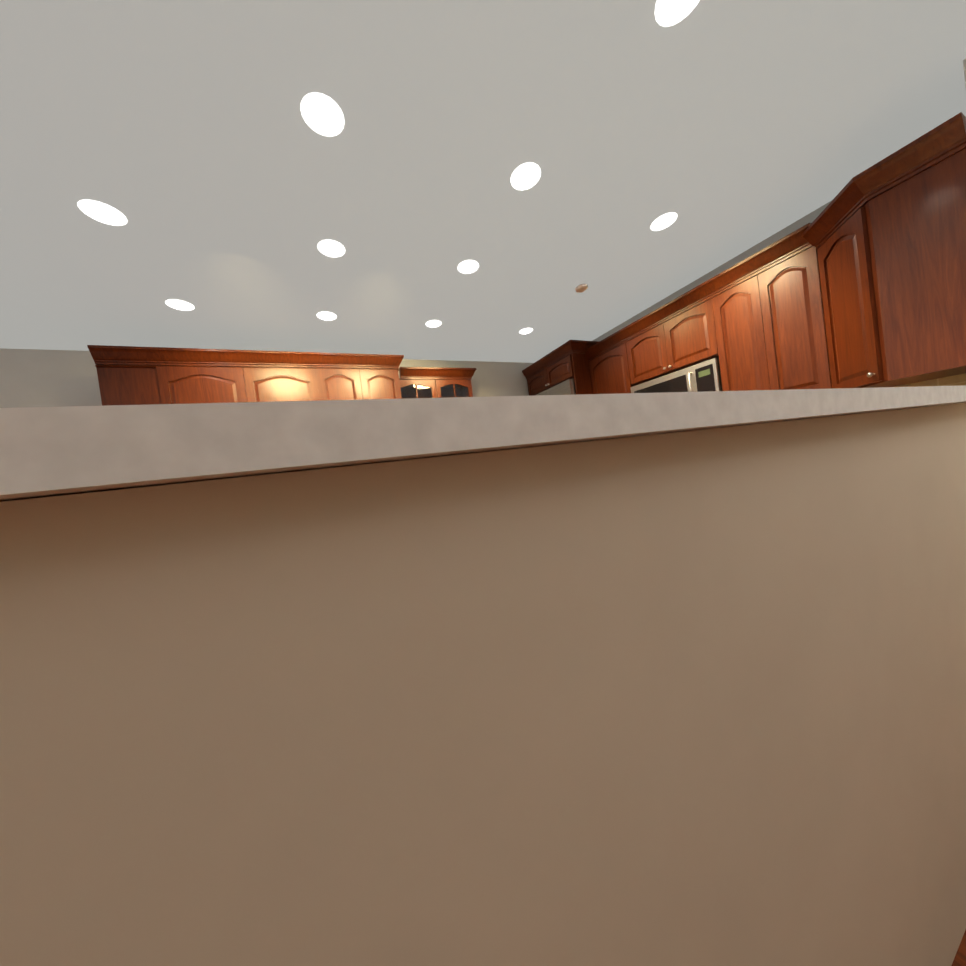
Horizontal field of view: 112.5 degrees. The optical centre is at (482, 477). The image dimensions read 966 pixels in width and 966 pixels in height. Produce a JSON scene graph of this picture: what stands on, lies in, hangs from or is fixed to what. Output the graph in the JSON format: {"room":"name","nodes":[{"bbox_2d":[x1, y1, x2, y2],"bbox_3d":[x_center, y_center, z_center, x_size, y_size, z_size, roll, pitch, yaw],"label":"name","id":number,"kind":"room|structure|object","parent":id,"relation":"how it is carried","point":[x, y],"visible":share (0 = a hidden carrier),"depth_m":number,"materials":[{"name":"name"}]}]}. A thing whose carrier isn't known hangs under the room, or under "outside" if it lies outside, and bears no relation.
{"room":"kitchen","nodes":[
{"label":"kitchen","id":0,"kind":"room"},
{"bbox_2d":[0,348,532,407],"bbox_3d":[-2.365,-0.035,3.983,8.610,2.890,0.140,-8,1,-25],"label":"wall","id":1,"kind":"structure","parent":0,"point":[42,378],"depth_m":3.17,"materials":[{"name":"paint"}]},
{"bbox_2d":[94,361,170,405],"bbox_3d":[-3.113,0.254,3.191,0.472,2.540,0.655,-8,1,-25],"label":"wall cabinet","id":2,"kind":"object","parent":1,"relation":"attached to","point":[131,375],"depth_m":2.91,"materials":[{"name":"brown wood"}]},
{"bbox_2d":[167,361,258,403],"bbox_3d":[-2.636,0.188,3.411,0.730,2.540,0.655,-8,1,-25],"label":"wall cabinet","id":3,"kind":"object","parent":1,"relation":"attached to","point":[191,382],"depth_m":3.13,"materials":[{"name":"brown wood"}]},
{"bbox_2d":[315,365,402,399],"bbox_3d":[-1.414,0.018,3.976,0.956,2.540,0.655,-8,1,-25],"label":"wall cabinet","id":4,"kind":"object","parent":1,"relation":"attached to","point":[336,382],"depth_m":3.69,"materials":[{"name":"brown wood"}]},
{"bbox_2d":[399,365,476,398],"bbox_3d":[-0.505,-0.119,4.396,1.075,2.560,0.655,-8,1,-25],"label":"wall cabinet","id":5,"kind":"object","parent":1,"relation":"attached to","point":[418,382],"depth_m":4.43,"materials":[{"name":"brown wood"}]},
{"bbox_2d":[251,365,322,401],"bbox_3d":[-2.109,0.115,3.655,0.729,2.540,0.655,-8,1,-25],"label":"upper cabinet","id":6,"kind":"object","parent":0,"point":[273,383],"depth_m":3.39,"materials":[{"name":"brown wood"}]},
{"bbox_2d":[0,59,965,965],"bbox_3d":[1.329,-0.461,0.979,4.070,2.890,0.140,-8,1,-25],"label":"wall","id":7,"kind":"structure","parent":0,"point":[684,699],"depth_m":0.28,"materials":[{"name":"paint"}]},
{"bbox_2d":[0,385,965,501],"bbox_3d":[1.067,-0.193,0.843,3.459,0.039,0.190,-8,1,-25],"label":"countertop","id":8,"kind":"structure","parent":7,"relation":"attached to","point":[54,451],"depth_m":0.20,"materials":[{"name":"beige stone"}]},
{"bbox_2d":[0,0,965,362],"bbox_3d":[-0.424,-1.544,2.918,11.600,0.480,12.000,-8,1,-25],"label":"ceiling","id":9,"kind":"structure","parent":0,"point":[208,162],"depth_m":1.74,"materials":[{"name":"paint"}]},
{"bbox_2d":[77,199,127,225],"bbox_3d":[-2.127,-1.479,1.809,0.184,0.006,0.184,-8,1,-25],"label":"recessed light","id":10,"kind":"object","parent":9,"relation":"in","point":[102,212],"visible":1,"depth_m":1.80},
{"bbox_2d":[165,299,194,310],"bbox_3d":[-2.535,-1.443,2.703,0.184,0.006,0.184,-8,1,-25],"label":"recessed light","id":11,"kind":"object","parent":9,"relation":"in","point":[177,304],"visible":1,"depth_m":2.69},
{"bbox_2d":[300,92,344,136],"bbox_3d":[-0.732,-1.655,1.479,0.184,0.006,0.184,-8,1,-25],"label":"recessed light","id":12,"kind":"object","parent":9,"relation":"in","point":[322,114],"visible":1,"depth_m":1.47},
{"bbox_2d":[316,311,336,320],"bbox_3d":[-1.531,-1.583,3.167,0.184,0.006,0.184,-8,1,-25],"label":"recessed light","id":13,"kind":"object","parent":9,"relation":"in","point":[326,316],"visible":1,"depth_m":3.16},
{"bbox_2d":[317,239,344,257],"bbox_3d":[-1.076,-1.626,2.297,0.184,0.006,0.184,-8,1,-25],"label":"recessed light","id":14,"kind":"object","parent":9,"relation":"in","point":[331,248],"visible":1,"depth_m":2.29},
{"bbox_2d":[425,320,441,327],"bbox_3d":[-0.551,-1.719,3.611,0.184,0.006,0.184,-8,1,-25],"label":"recessed light","id":15,"kind":"object","parent":9,"relation":"in","point":[433,323],"visible":1,"depth_m":3.60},
{"bbox_2d":[457,260,478,273],"bbox_3d":[-0.123,-1.758,2.698,0.184,0.006,0.184,-8,1,-25],"label":"recessed light","id":16,"kind":"object","parent":9,"relation":"in","point":[467,266],"visible":1,"depth_m":2.69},
{"bbox_2d":[510,162,540,190],"bbox_3d":[0.255,-1.793,1.928,0.184,0.006,0.184,-8,1,-25],"label":"recessed light","id":17,"kind":"object","parent":9,"relation":"in","point":[525,176],"visible":1,"depth_m":1.92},
{"bbox_2d":[519,328,532,333],"bbox_3d":[0.550,-1.873,4.127,0.184,0.006,0.184,-8,1,-25],"label":"recessed light","id":18,"kind":"object","parent":9,"relation":"in","point":[525,330],"visible":1,"depth_m":4.12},
{"bbox_2d":[575,284,587,292],"bbox_3d":[0.991,-1.902,3.246,0.118,0.030,0.120,-8,1,-25],"label":"smoke detector","id":19,"kind":"object","parent":9,"relation":"attached to","point":[581,288],"visible":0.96,"depth_m":3.22,"materials":[{"name":"brown plastic"}]},
{"bbox_2d":[650,212,677,230],"bbox_3d":[1.379,-1.950,2.465,0.184,0.006,0.184,-8,1,-25],"label":"recessed light","id":20,"kind":"object","parent":9,"relation":"in","point":[663,221],"visible":1,"depth_m":2.46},
{"bbox_2d":[655,0,699,26],"bbox_3d":[0.759,-1.845,1.233,0.184,0.006,0.184,-8,1,-25],"label":"recessed light","id":21,"kind":"object","parent":9,"relation":"in","point":[670,13],"visible":1,"depth_m":1.27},
{"bbox_2d":[592,201,830,340],"bbox_3d":[2.846,-0.691,2.670,0.152,2.890,6.900,-8,1,-25],"label":"wall","id":22,"kind":"structure","parent":0,"point":[811,217],"depth_m":3.13,"materials":[{"name":"paint"}]},
{"bbox_2d":[778,192,913,388],"bbox_3d":[2.399,-1.123,2.152,0.340,1.082,0.396,-8,1,-25],"label":"upper cabinet","id":23,"kind":"object","parent":0,"relation":"attached to","point":[859,281],"depth_m":2.10,"materials":[{"name":"brown wood"}]},
{"bbox_2d":[951,930,965,965],"bbox_3d":[-0.069,1.172,2.969,11.600,0.060,12.000,-8,1,-25],"label":"floor","id":24,"kind":"structure","parent":0,"point":[959,958],"depth_m":0.70,"materials":[{"name":"brown wood"}]}
]}

